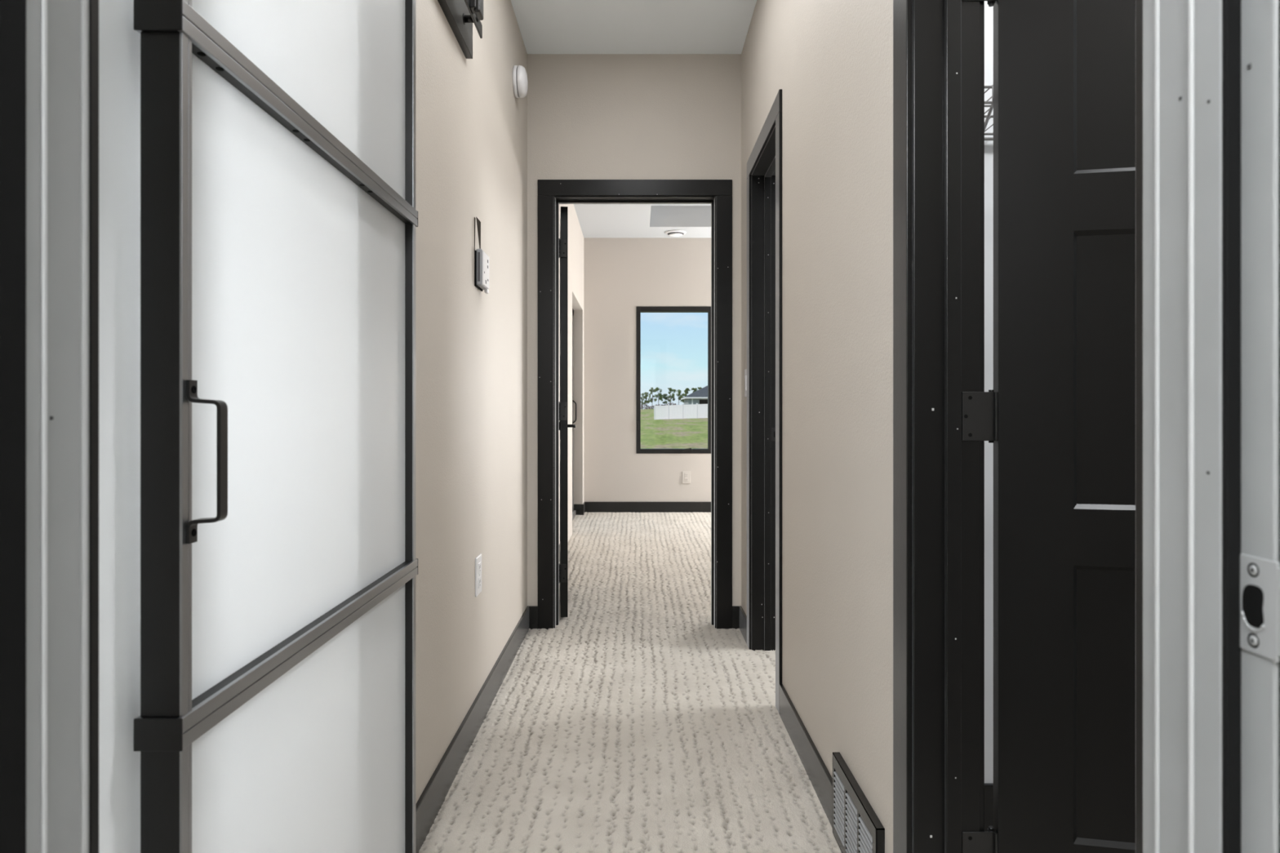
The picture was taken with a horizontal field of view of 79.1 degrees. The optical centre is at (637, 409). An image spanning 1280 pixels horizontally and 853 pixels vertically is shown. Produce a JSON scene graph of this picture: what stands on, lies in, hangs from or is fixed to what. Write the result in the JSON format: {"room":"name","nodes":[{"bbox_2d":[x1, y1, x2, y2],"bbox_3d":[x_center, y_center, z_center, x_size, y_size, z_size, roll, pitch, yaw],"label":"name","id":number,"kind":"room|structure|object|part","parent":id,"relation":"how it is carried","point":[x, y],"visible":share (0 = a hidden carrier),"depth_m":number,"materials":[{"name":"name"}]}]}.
{"room":"hallway","nodes":[
{"label":"hallway","id":0,"kind":"room"},
{"bbox_2d":[415,0,583,804],"bbox_3d":[-0.613,-0.469,4.140,0.179,3.045,7.420,0,0,0],"label":"wall","id":1,"kind":"structure","parent":0,"point":[471,126],"depth_m":2.42,"materials":[{"name":"beige paint"}]},
{"bbox_2d":[98,0,140,852],"bbox_3d":[-0.577,0.009,1.022,0.129,2.070,0.645,0,0,0],"label":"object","id":2,"kind":"structure","parent":1,"relation":"attached to","point":[119,44],"depth_m":0.77,"materials":[{"name":"white paint"}]},
{"bbox_2d":[133,0,417,852],"bbox_3d":[-0.457,-0.092,1.177,0.080,2.226,0.824,0,0,0],"label":"door","id":3,"kind":"structure","parent":1,"relation":"in","point":[279,215],"depth_m":1.00,"materials":[{"name":"white glass"}]},
{"bbox_3d":[-0.434,0.052,0.782,0.035,0.164,0.014,0,0,0],"label":"pull handle","id":4,"kind":"part","parent":3,"relation":"part of","materials":[{"name":"black metal"}]},
{"bbox_3d":[-0.473,-0.391,1.177,0.047,0.031,0.820,0,0,0],"label":"rail","id":5,"kind":"part","parent":3,"relation":"part of","materials":[{"name":"black metal"}]},
{"bbox_3d":[-0.473,0.321,1.177,0.047,0.032,0.820,0,0,0],"label":"rail","id":6,"kind":"part","parent":3,"relation":"part of","materials":[{"name":"black metal"}]},
{"bbox_3d":[-0.471,-0.746,1.177,0.004,0.686,0.802,0,0,0],"label":"frosted panel","id":7,"kind":"part","parent":3,"relation":"part of","materials":[{"name":"white glass"}]},
{"bbox_3d":[-0.471,-0.035,1.177,0.004,0.688,0.802,0,0,0],"label":"frosted panel","id":8,"kind":"part","parent":3,"relation":"part of","materials":[{"name":"white glass"}]},
{"bbox_3d":[-0.471,0.662,1.177,0.004,0.660,0.802,0,0,0],"label":"frosted panel","id":9,"kind":"part","parent":3,"relation":"part of","materials":[{"name":"white glass"}]},
{"bbox_2d":[437,0,483,58],"bbox_3d":[-0.481,-1.136,1.433,0.087,0.130,1.867,0,0,0],"label":"barn door track","id":10,"kind":"object","parent":1,"relation":"attached to","point":[460,15],"visible":1,"depth_m":2.20,"materials":[{"name":"black metal"}]},
{"bbox_3d":[-0.468,-1.132,1.452,0.006,0.040,1.743,0,0,0],"label":"rail","id":11,"kind":"part","parent":10,"relation":"part of","materials":[{"name":"black metal"}]},
{"bbox_2d":[415,605,529,852],"bbox_3d":[-0.520,0.990,2.471,0.014,0.119,2.422,0,0,0],"label":"baseboard","id":12,"kind":"structure","parent":1,"relation":"attached to","point":[428,806],"depth_m":2.28,"materials":[{"name":"black paint"}]},
{"bbox_2d":[475,553,481,596],"bbox_3d":[-0.519,0.540,2.536,0.008,0.125,0.082,0,0,0],"label":"wall outlet","id":13,"kind":"object","parent":1,"relation":"attached to","point":[478,559],"visible":1,"depth_m":2.52,"materials":[{"name":"white plastic"}]},
{"bbox_2d":[478,576,480,588],"bbox_3d":[-0.516,0.564,2.536,0.003,0.034,0.033,0,0,0],"label":"receptacle","id":14,"kind":"object","parent":13,"relation":"attached to","point":[479,577],"depth_m":2.53,"materials":[{"name":"grey plastic"}]},
{"bbox_2d":[478,561,480,573],"bbox_3d":[-0.516,0.516,2.536,0.003,0.034,0.033,0,0,0],"label":"receptacle","id":15,"kind":"object","parent":13,"relation":"attached to","point":[479,562],"depth_m":2.53,"materials":[{"name":"grey plastic"}]},
{"bbox_2d":[474,216,489,293],"bbox_3d":[-0.509,-0.505,2.542,0.028,0.234,0.115,0,0,0],"label":"thermostat","id":16,"kind":"object","parent":1,"relation":"attached to","point":[482,260],"visible":1,"depth_m":2.49,"materials":[{"name":"white plastic"}]},
{"bbox_3d":[-0.520,-0.455,2.542,0.005,0.115,0.114,0,0,0],"label":"wall plate","id":17,"kind":"part","parent":16,"relation":"part of","materials":[{"name":"black"}]},
{"bbox_2d":[477,252,479,281],"bbox_3d":[-0.509,-0.459,2.487,0.008,0.094,0.001,0,0,0],"label":"vent","id":18,"kind":"object","parent":16,"relation":"attached to","point":[478,253],"depth_m":2.49,"materials":[{"name":"grey"}]},
{"bbox_3d":[-0.498,-0.458,2.544,0.004,0.108,0.102,0,0,0],"label":"plate","id":19,"kind":"part","parent":16,"relation":"part of","materials":[{"name":"white plastic"}]},
{"bbox_2d":[512,65,528,97],"bbox_3d":[-0.495,-1.396,3.300,0.055,0.129,0.129,0,0,0],"label":"smoke detector","id":20,"kind":"object","parent":1,"relation":"attached to","point":[520,82],"visible":1,"depth_m":3.25,"materials":[{"name":"white plastic"}]},
{"bbox_2d":[572,308,576,519],"bbox_3d":[-0.635,0.029,7.043,0.086,2.030,1.207,0,0,0],"label":"door","id":21,"kind":"structure","parent":1,"relation":"in","point":[573,401],"depth_m":7.51,"materials":[{"name":"black paint"}]},
{"bbox_3d":[-0.613,0.019,7.530,0.042,0.230,0.030,0,0,0],"label":"pull handle","id":22,"kind":"part","parent":21,"relation":"part of","materials":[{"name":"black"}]},
{"bbox_2d":[418,511,841,852],"bbox_3d":[0.700,1.107,3.000,5.800,0.154,9.700,0,0,0],"label":"floor","id":23,"kind":"structure","parent":0,"point":[633,723],"depth_m":2.49,"materials":[{"name":"carpet"}]},
{"bbox_2d":[511,0,756,53],"bbox_3d":[0.650,-1.748,0.945,5.900,0.120,5.589,0,0,0],"label":"ceiling","id":24,"kind":"structure","parent":0,"point":[545,26],"depth_m":3.40,"materials":[{"name":"white paint"}]},
{"bbox_2d":[527,53,741,605],"bbox_3d":[1.450,-0.469,3.738,4.300,3.045,0.118,0,0,0],"label":"wall","id":25,"kind":"structure","parent":0,"point":[590,116],"depth_m":3.68,"materials":[{"name":"beige paint"}]},
{"bbox_2d":[559,206,575,617],"bbox_3d":[-0.398,0.010,4.171,0.143,2.020,0.798,0,0,-6],"label":"door","id":26,"kind":"structure","parent":25,"relation":"in","point":[563,425],"depth_m":3.81,"materials":[{"name":"black paint"}]},
{"bbox_3d":[-0.385,0.093,4.471,0.054,0.052,0.136,0,0,-6],"label":"lever handle","id":27,"kind":"part","parent":26,"relation":"part of","materials":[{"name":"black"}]},
{"bbox_2d":[528,605,739,629],"bbox_3d":[-0.015,0.990,3.676,0.994,0.119,0.014,0,0,0],"label":"baseboard","id":28,"kind":"structure","parent":25,"relation":"attached to","point":[533,610],"depth_m":3.67,"materials":[{"name":"black paint"}]},
{"bbox_2d":[537,179,732,629],"bbox_3d":[-0.012,-0.022,3.738,0.922,2.136,0.140,0,0,0],"label":"trim","id":29,"kind":"structure","parent":25,"relation":"attached to","point":[551,193],"depth_m":3.67,"materials":[{"name":"black paint"}]},
{"bbox_3d":[-0.435,0.015,3.674,0.075,2.061,0.010,0,0,0],"label":"casing","id":30,"kind":"part","parent":29,"relation":"part of","materials":[{"name":"black paint"}]},
{"bbox_3d":[-0.012,-1.052,3.674,0.922,0.075,0.010,0,0,0],"label":"casing","id":31,"kind":"part","parent":29,"relation":"part of","materials":[{"name":"black paint"}]},
{"bbox_3d":[0.411,0.015,3.674,0.075,2.061,0.010,0,0,0],"label":"casing","id":32,"kind":"part","parent":29,"relation":"part of","materials":[{"name":"black paint"}]},
{"bbox_2d":[573,204,711,237],"bbox_3d":[1.474,-1.881,5.904,4.352,0.280,4.212,0,0,0],"label":"ceiling","id":33,"kind":"structure","parent":0,"point":[595,220],"depth_m":7.38,"materials":[{"name":"grey paint"}]},
{"bbox_2d":[665,230,686,236],"bbox_3d":[0.374,-1.724,7.600,0.208,0.034,0.208,0,0,0],"label":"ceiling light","id":34,"kind":"object","parent":33,"relation":"in","point":[671,233],"visible":1,"depth_m":7.55,"materials":[{"name":"white plastic"}]},
{"bbox_2d":[669,233,682,236],"bbox_3d":[0.374,-1.712,7.600,0.136,0.012,0.136,0,0,0],"label":"diffuser","id":35,"kind":"object","parent":34,"relation":"attached to","point":[670,234],"depth_m":7.58,"materials":[{"name":"white plastic"}]},
{"bbox_2d":[583,237,711,502],"bbox_3d":[1.449,-0.329,7.930,4.302,3.325,0.160,0,0,0],"label":"wall","id":36,"kind":"structure","parent":0,"point":[621,274],"depth_m":7.85,"materials":[{"name":"grey paint"}]},
{"bbox_2d":[559,502,711,561],"bbox_3d":[1.437,0.990,5.826,4.127,0.119,4.056,0,0,0],"label":"baseboard","id":37,"kind":"structure","parent":36,"relation":"attached to","point":[615,507],"depth_m":7.84,"materials":[{"name":"black paint"}]},
{"bbox_2d":[635,306,711,453],"bbox_3d":[0.371,-0.302,7.870,0.769,1.489,0.130,0,0,0],"label":"window","id":38,"kind":"structure","parent":36,"relation":"in","point":[639,309],"depth_m":7.85,"materials":[{"name":"black plastic"}]},
{"bbox_3d":[0.505,0.402,7.826,0.100,0.036,0.042,0,0,0],"label":"crank handle","id":39,"kind":"part","parent":38,"relation":"part of","materials":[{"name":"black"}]},
{"bbox_2d":[682,471,690,483],"bbox_3d":[0.495,0.682,7.846,0.082,0.125,0.008,0,0,0],"label":"wall outlet","id":40,"kind":"object","parent":36,"relation":"attached to","point":[686,474],"visible":1,"depth_m":7.84,"materials":[{"name":"grey plastic"}]},
{"bbox_2d":[741,0,893,852],"bbox_3d":[0.551,-0.332,2.054,0.118,2.772,3.249,0,0,0],"label":"wall","id":41,"kind":"structure","parent":0,"point":[831,61],"depth_m":1.94,"materials":[{"name":"beige paint"}]},
{"bbox_2d":[744,368,746,396],"bbox_3d":[0.488,-0.121,3.482,0.008,0.125,0.082,0,0,0],"label":"light switch","id":42,"kind":"object","parent":41,"relation":"attached to","point":[745,370],"visible":0.76,"depth_m":3.47,"materials":[{"name":"white plastic"}]},
{"bbox_2d":[746,88,782,714],"bbox_3d":[0.551,-0.022,3.027,0.140,2.136,0.787,0,0,0],"label":"trim","id":43,"kind":"structure","parent":41,"relation":"attached to","point":[764,163],"depth_m":3.34,"materials":[{"name":"black paint"}]},
{"bbox_3d":[0.487,0.015,3.384,0.010,2.061,0.075,0,0,0],"label":"casing","id":44,"kind":"part","parent":43,"relation":"part of","materials":[{"name":"black paint"}]},
{"bbox_3d":[0.487,-1.052,3.027,0.010,0.075,0.787,0,0,0],"label":"casing","id":45,"kind":"part","parent":43,"relation":"part of","materials":[{"name":"black paint"}]},
{"bbox_3d":[0.593,0.105,3.340,0.029,0.057,0.003,0,0,0],"label":"strike plate","id":46,"kind":"part","parent":43,"relation":"part of","materials":[{"name":"black metal"}]},
{"bbox_3d":[0.487,0.015,2.671,0.010,2.061,0.075,0,0,0],"label":"casing","id":47,"kind":"part","parent":43,"relation":"part of","materials":[{"name":"black paint"}]},
{"bbox_2d":[738,605,832,827],"bbox_3d":[0.489,0.990,2.572,0.014,0.119,2.220,0,0,0],"label":"baseboard","id":48,"kind":"structure","parent":41,"relation":"attached to","point":[820,778],"depth_m":2.22,"materials":[{"name":"black paint"}]},
{"bbox_2d":[832,751,884,852],"bbox_3d":[0.483,0.931,1.715,0.019,0.194,0.346,0,0,0],"label":"air vent","id":49,"kind":"object","parent":41,"relation":"in","point":[857,828],"visible":1,"depth_m":1.73,"materials":[{"name":"black metal"}]},
{"bbox_2d":[893,0,1142,852],"bbox_3d":[0.551,-0.022,1.069,0.140,2.136,0.786,0,0,0],"label":"trim","id":50,"kind":"structure","parent":41,"relation":"attached to","point":[939,45],"depth_m":1.38,"materials":[{"name":"black paint"}]},
{"bbox_3d":[0.487,0.015,1.425,0.010,2.061,0.075,0,0,0],"label":"casing","id":51,"kind":"part","parent":50,"relation":"part of","materials":[{"name":"black paint"}]},
{"bbox_3d":[0.616,0.015,1.425,0.010,2.061,0.075,0,0,0],"label":"casing","id":52,"kind":"part","parent":50,"relation":"part of","materials":[{"name":"black paint"}]},
{"bbox_3d":[0.487,0.015,0.714,0.010,2.061,0.075,0,0,0],"label":"casing","id":53,"kind":"part","parent":50,"relation":"part of","materials":[{"name":"black paint"}]},
{"bbox_2d":[962,0,1135,852],"bbox_3d":[0.908,0.010,1.335,0.666,2.020,0.143,0,0,11],"label":"door","id":54,"kind":"structure","parent":41,"relation":"in","point":[1058,416],"depth_m":1.35,"materials":[{"name":"black paint"}]},
{"bbox_2d":[984,0,993,782],"bbox_3d":[1.405,-0.332,1.215,1.590,2.772,1.550,0,0,0],"label":"wall","id":55,"kind":"structure","parent":0,"point":[988,11],"depth_m":1.89,"materials":[{"name":"white paint"}]},
{"bbox_2d":[984,782,993,831],"bbox_3d":[1.355,0.980,1.887,1.490,0.139,0.014,0,0,0],"label":"baseboard","id":56,"kind":"structure","parent":55,"relation":"attached to","point":[988,787],"depth_m":1.88,"materials":[{"name":"black paint"}]},
{"bbox_2d":[984,84,993,140],"bbox_3d":[1.355,-0.537,1.742,1.470,0.267,0.290,0,0,0],"label":"wire shelf","id":57,"kind":"object","parent":55,"relation":"attached to","point":[988,116],"visible":0.05,"depth_m":1.64,"materials":[{"name":"grey metal"}]},
{"bbox_3d":[-0.300,-0.332,0.487,3.800,2.772,0.102,0,0,0],"label":"wall","id":58,"kind":"structure","parent":0,"visible":0},
{"bbox_2d":[0,0,1279,852],"bbox_3d":[-0.013,-0.022,0.495,0.907,2.136,0.136,0,0,0],"label":"trim","id":59,"kind":"structure","parent":58,"relation":"attached to","point":[1211,68],"depth_m":0.48,"materials":[{"name":"grey paint"}]},
{"bbox_3d":[-0.428,0.015,0.546,0.075,2.061,0.016,0,0,0],"label":"casing","id":60,"kind":"part","parent":59,"relation":"part of","materials":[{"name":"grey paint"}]},
{"bbox_3d":[-0.428,0.015,0.559,0.075,2.061,0.009,0,0,0],"label":"casing","id":61,"kind":"part","parent":59,"relation":"part of","materials":[{"name":"black paint"}]},
{"bbox_3d":[0.404,0.015,0.551,0.075,2.061,0.026,0,0,0],"label":"casing","id":62,"kind":"part","parent":59,"relation":"part of","materials":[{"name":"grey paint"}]},
{"bbox_3d":[0.359,0.114,0.447,0.002,0.056,0.038,0,0,0],"label":"strike plate","id":63,"kind":"part","parent":59,"relation":"part of","materials":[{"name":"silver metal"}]},
{"bbox_3d":[0.398,0.018,0.432,0.075,2.056,0.010,0,0,0],"label":"casing","id":64,"kind":"part","parent":59,"relation":"part of","materials":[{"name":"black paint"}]},
{"label":"outside","id":65,"kind":"structure","parent":0,"visible":0},
{"bbox_2d":[640,408,707,448],"bbox_3d":[0.000,0.401,134.025,240.000,2.170,251.950,0,0,0],"label":"lawn","id":66,"kind":"structure","parent":65,"point":[673,433],"depth_m":43.30,"materials":[{"name":"green plant"}]},
{"bbox_2d":[640,392,644,408],"bbox_3d":[0.990,-2.067,187.949,1.885,4.068,1.466,0,0,0],"label":"tree","id":67,"kind":"object","parent":66,"relation":"on","point":[642,394],"visible":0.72,"depth_m":187.88,"materials":[{"name":"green plant"}]},
{"bbox_2d":[643,391,650,409],"bbox_3d":[2.138,-2.086,180.014,1.893,4.135,2.031,0,0,0],"label":"tree","id":68,"kind":"object","parent":66,"relation":"on","point":[646,396],"visible":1,"depth_m":179.71,"materials":[{"name":"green plant"}]},
{"bbox_3d":[2.131,-2.780,179.935,1.615,2.748,2.162,0,0,-11],"label":"crown","id":69,"kind":"part","parent":68,"relation":"part of","materials":[{"name":"green plant"}]},
{"bbox_2d":[648,387,657,408],"bbox_3d":[3.668,-2.765,185.200,2.036,5.279,2.042,0,0,0],"label":"tree","id":70,"kind":"object","parent":66,"relation":"on","point":[651,389],"visible":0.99,"depth_m":184.97,"materials":[{"name":"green plant"}]},
{"bbox_3d":[3.675,-3.585,185.203,1.803,3.639,2.090,0,0,15],"label":"crown","id":71,"kind":"part","parent":70,"relation":"part of","materials":[{"name":"green plant"}]},
{"bbox_2d":[653,386,662,405],"bbox_3d":[5.209,-2.882,190.003,2.417,5.400,2.933,0,0,0],"label":"tree","id":72,"kind":"object","parent":66,"relation":"on","point":[660,394],"visible":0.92,"depth_m":189.96,"materials":[{"name":"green plant"}]},
{"bbox_3d":[5.432,-3.972,190.071,2.603,3.221,2.477,0,0,31],"label":"crown","id":73,"kind":"part","parent":72,"relation":"part of","materials":[{"name":"green plant"}]},
{"bbox_2d":[640,402,675,408],"bbox_3d":[11.988,-0.997,195.994,28.137,2.273,1.417,0,0,0],"label":"hedge","id":74,"kind":"object","parent":66,"relation":"on","point":[644,405],"visible":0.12,"depth_m":195.89,"materials":[{"name":"grey"}]},
{"bbox_2d":[660,393,667,404],"bbox_3d":[6.329,-2.056,184.019,1.672,3.643,1.581,0,0,0],"label":"tree","id":75,"kind":"object","parent":66,"relation":"on","point":[664,396],"visible":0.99,"depth_m":184.02,"materials":[{"name":"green plant"}]},
{"bbox_2d":[666,387,676,405],"bbox_3d":[7.898,-2.794,185.195,2.851,5.024,2.911,0,0,0],"label":"tree","id":76,"kind":"object","parent":66,"relation":"on","point":[670,397],"visible":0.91,"depth_m":184.97,"materials":[{"name":"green plant"}]},
{"bbox_2d":[672,389,684,408],"bbox_3d":[9.569,-2.572,180.928,2.961,4.539,2.982,0,0,0],"label":"tree","id":77,"kind":"object","parent":66,"relation":"on","point":[679,391],"visible":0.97,"depth_m":180.81,"materials":[{"name":"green plant"}]},
{"bbox_3d":[9.872,-3.285,180.743,2.634,3.112,2.720,0,0,42],"label":"crown","id":78,"kind":"part","parent":77,"relation":"part of","materials":[{"name":"green plant"}]},
{"bbox_2d":[653,403,707,419],"bbox_3d":[9.280,0.134,97.168,14.390,2.620,5.894,0,0,0],"label":"vinyl fence","id":79,"kind":"object","parent":66,"relation":"on","point":[696,411],"visible":0.41,"depth_m":98.62,"materials":[{"name":"white plastic"}]},
{"bbox_3d":[2.200,0.389,100.000,0.187,2.110,0.187,0,0,-36],"label":"post","id":80,"kind":"part","parent":79,"relation":"part of","materials":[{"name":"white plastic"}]},
{"bbox_3d":[3.085,0.342,99.646,1.932,1.844,0.065,0,0,22],"label":"fence panel","id":81,"kind":"part","parent":79,"relation":"part of","materials":[{"name":"white plastic"}]},
{"bbox_3d":[3.970,0.325,99.292,0.187,2.110,0.187,0,0,36],"label":"post","id":82,"kind":"part","parent":79,"relation":"part of","materials":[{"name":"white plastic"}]},
{"bbox_3d":[4.855,0.278,98.938,1.932,1.844,0.065,0,0,22],"label":"fence panel","id":83,"kind":"part","parent":79,"relation":"part of","materials":[{"name":"white plastic"}]},
{"bbox_3d":[6.625,0.215,98.230,1.932,1.844,0.065,0,0,22],"label":"fence panel","id":84,"kind":"part","parent":79,"relation":"part of","materials":[{"name":"white plastic"}]},
{"bbox_3d":[7.510,0.198,97.876,0.187,2.110,0.187,0,0,-36],"label":"post","id":85,"kind":"part","parent":79,"relation":"part of","materials":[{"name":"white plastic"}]},
{"bbox_3d":[8.395,0.151,97.522,1.932,1.844,0.065,0,0,22],"label":"fence panel","id":86,"kind":"part","parent":79,"relation":"part of","materials":[{"name":"white plastic"}]},
{"bbox_2d":[683,387,689,402],"bbox_3d":[11.864,-2.872,187.030,1.726,4.889,2.024,0,0,0],"label":"tree","id":87,"kind":"object","parent":66,"relation":"on","point":[686,389],"visible":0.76,"depth_m":186.53,"materials":[{"name":"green plant"}]},
{"bbox_2d":[680,385,707,413],"bbox_3d":[16.827,-2.212,130.985,18.246,6.093,12.930,0,0,0],"label":"house","id":88,"kind":"structure","parent":66,"relation":"on","point":[700,396],"depth_m":125.00,"materials":[{"name":"grey"}]}
]}

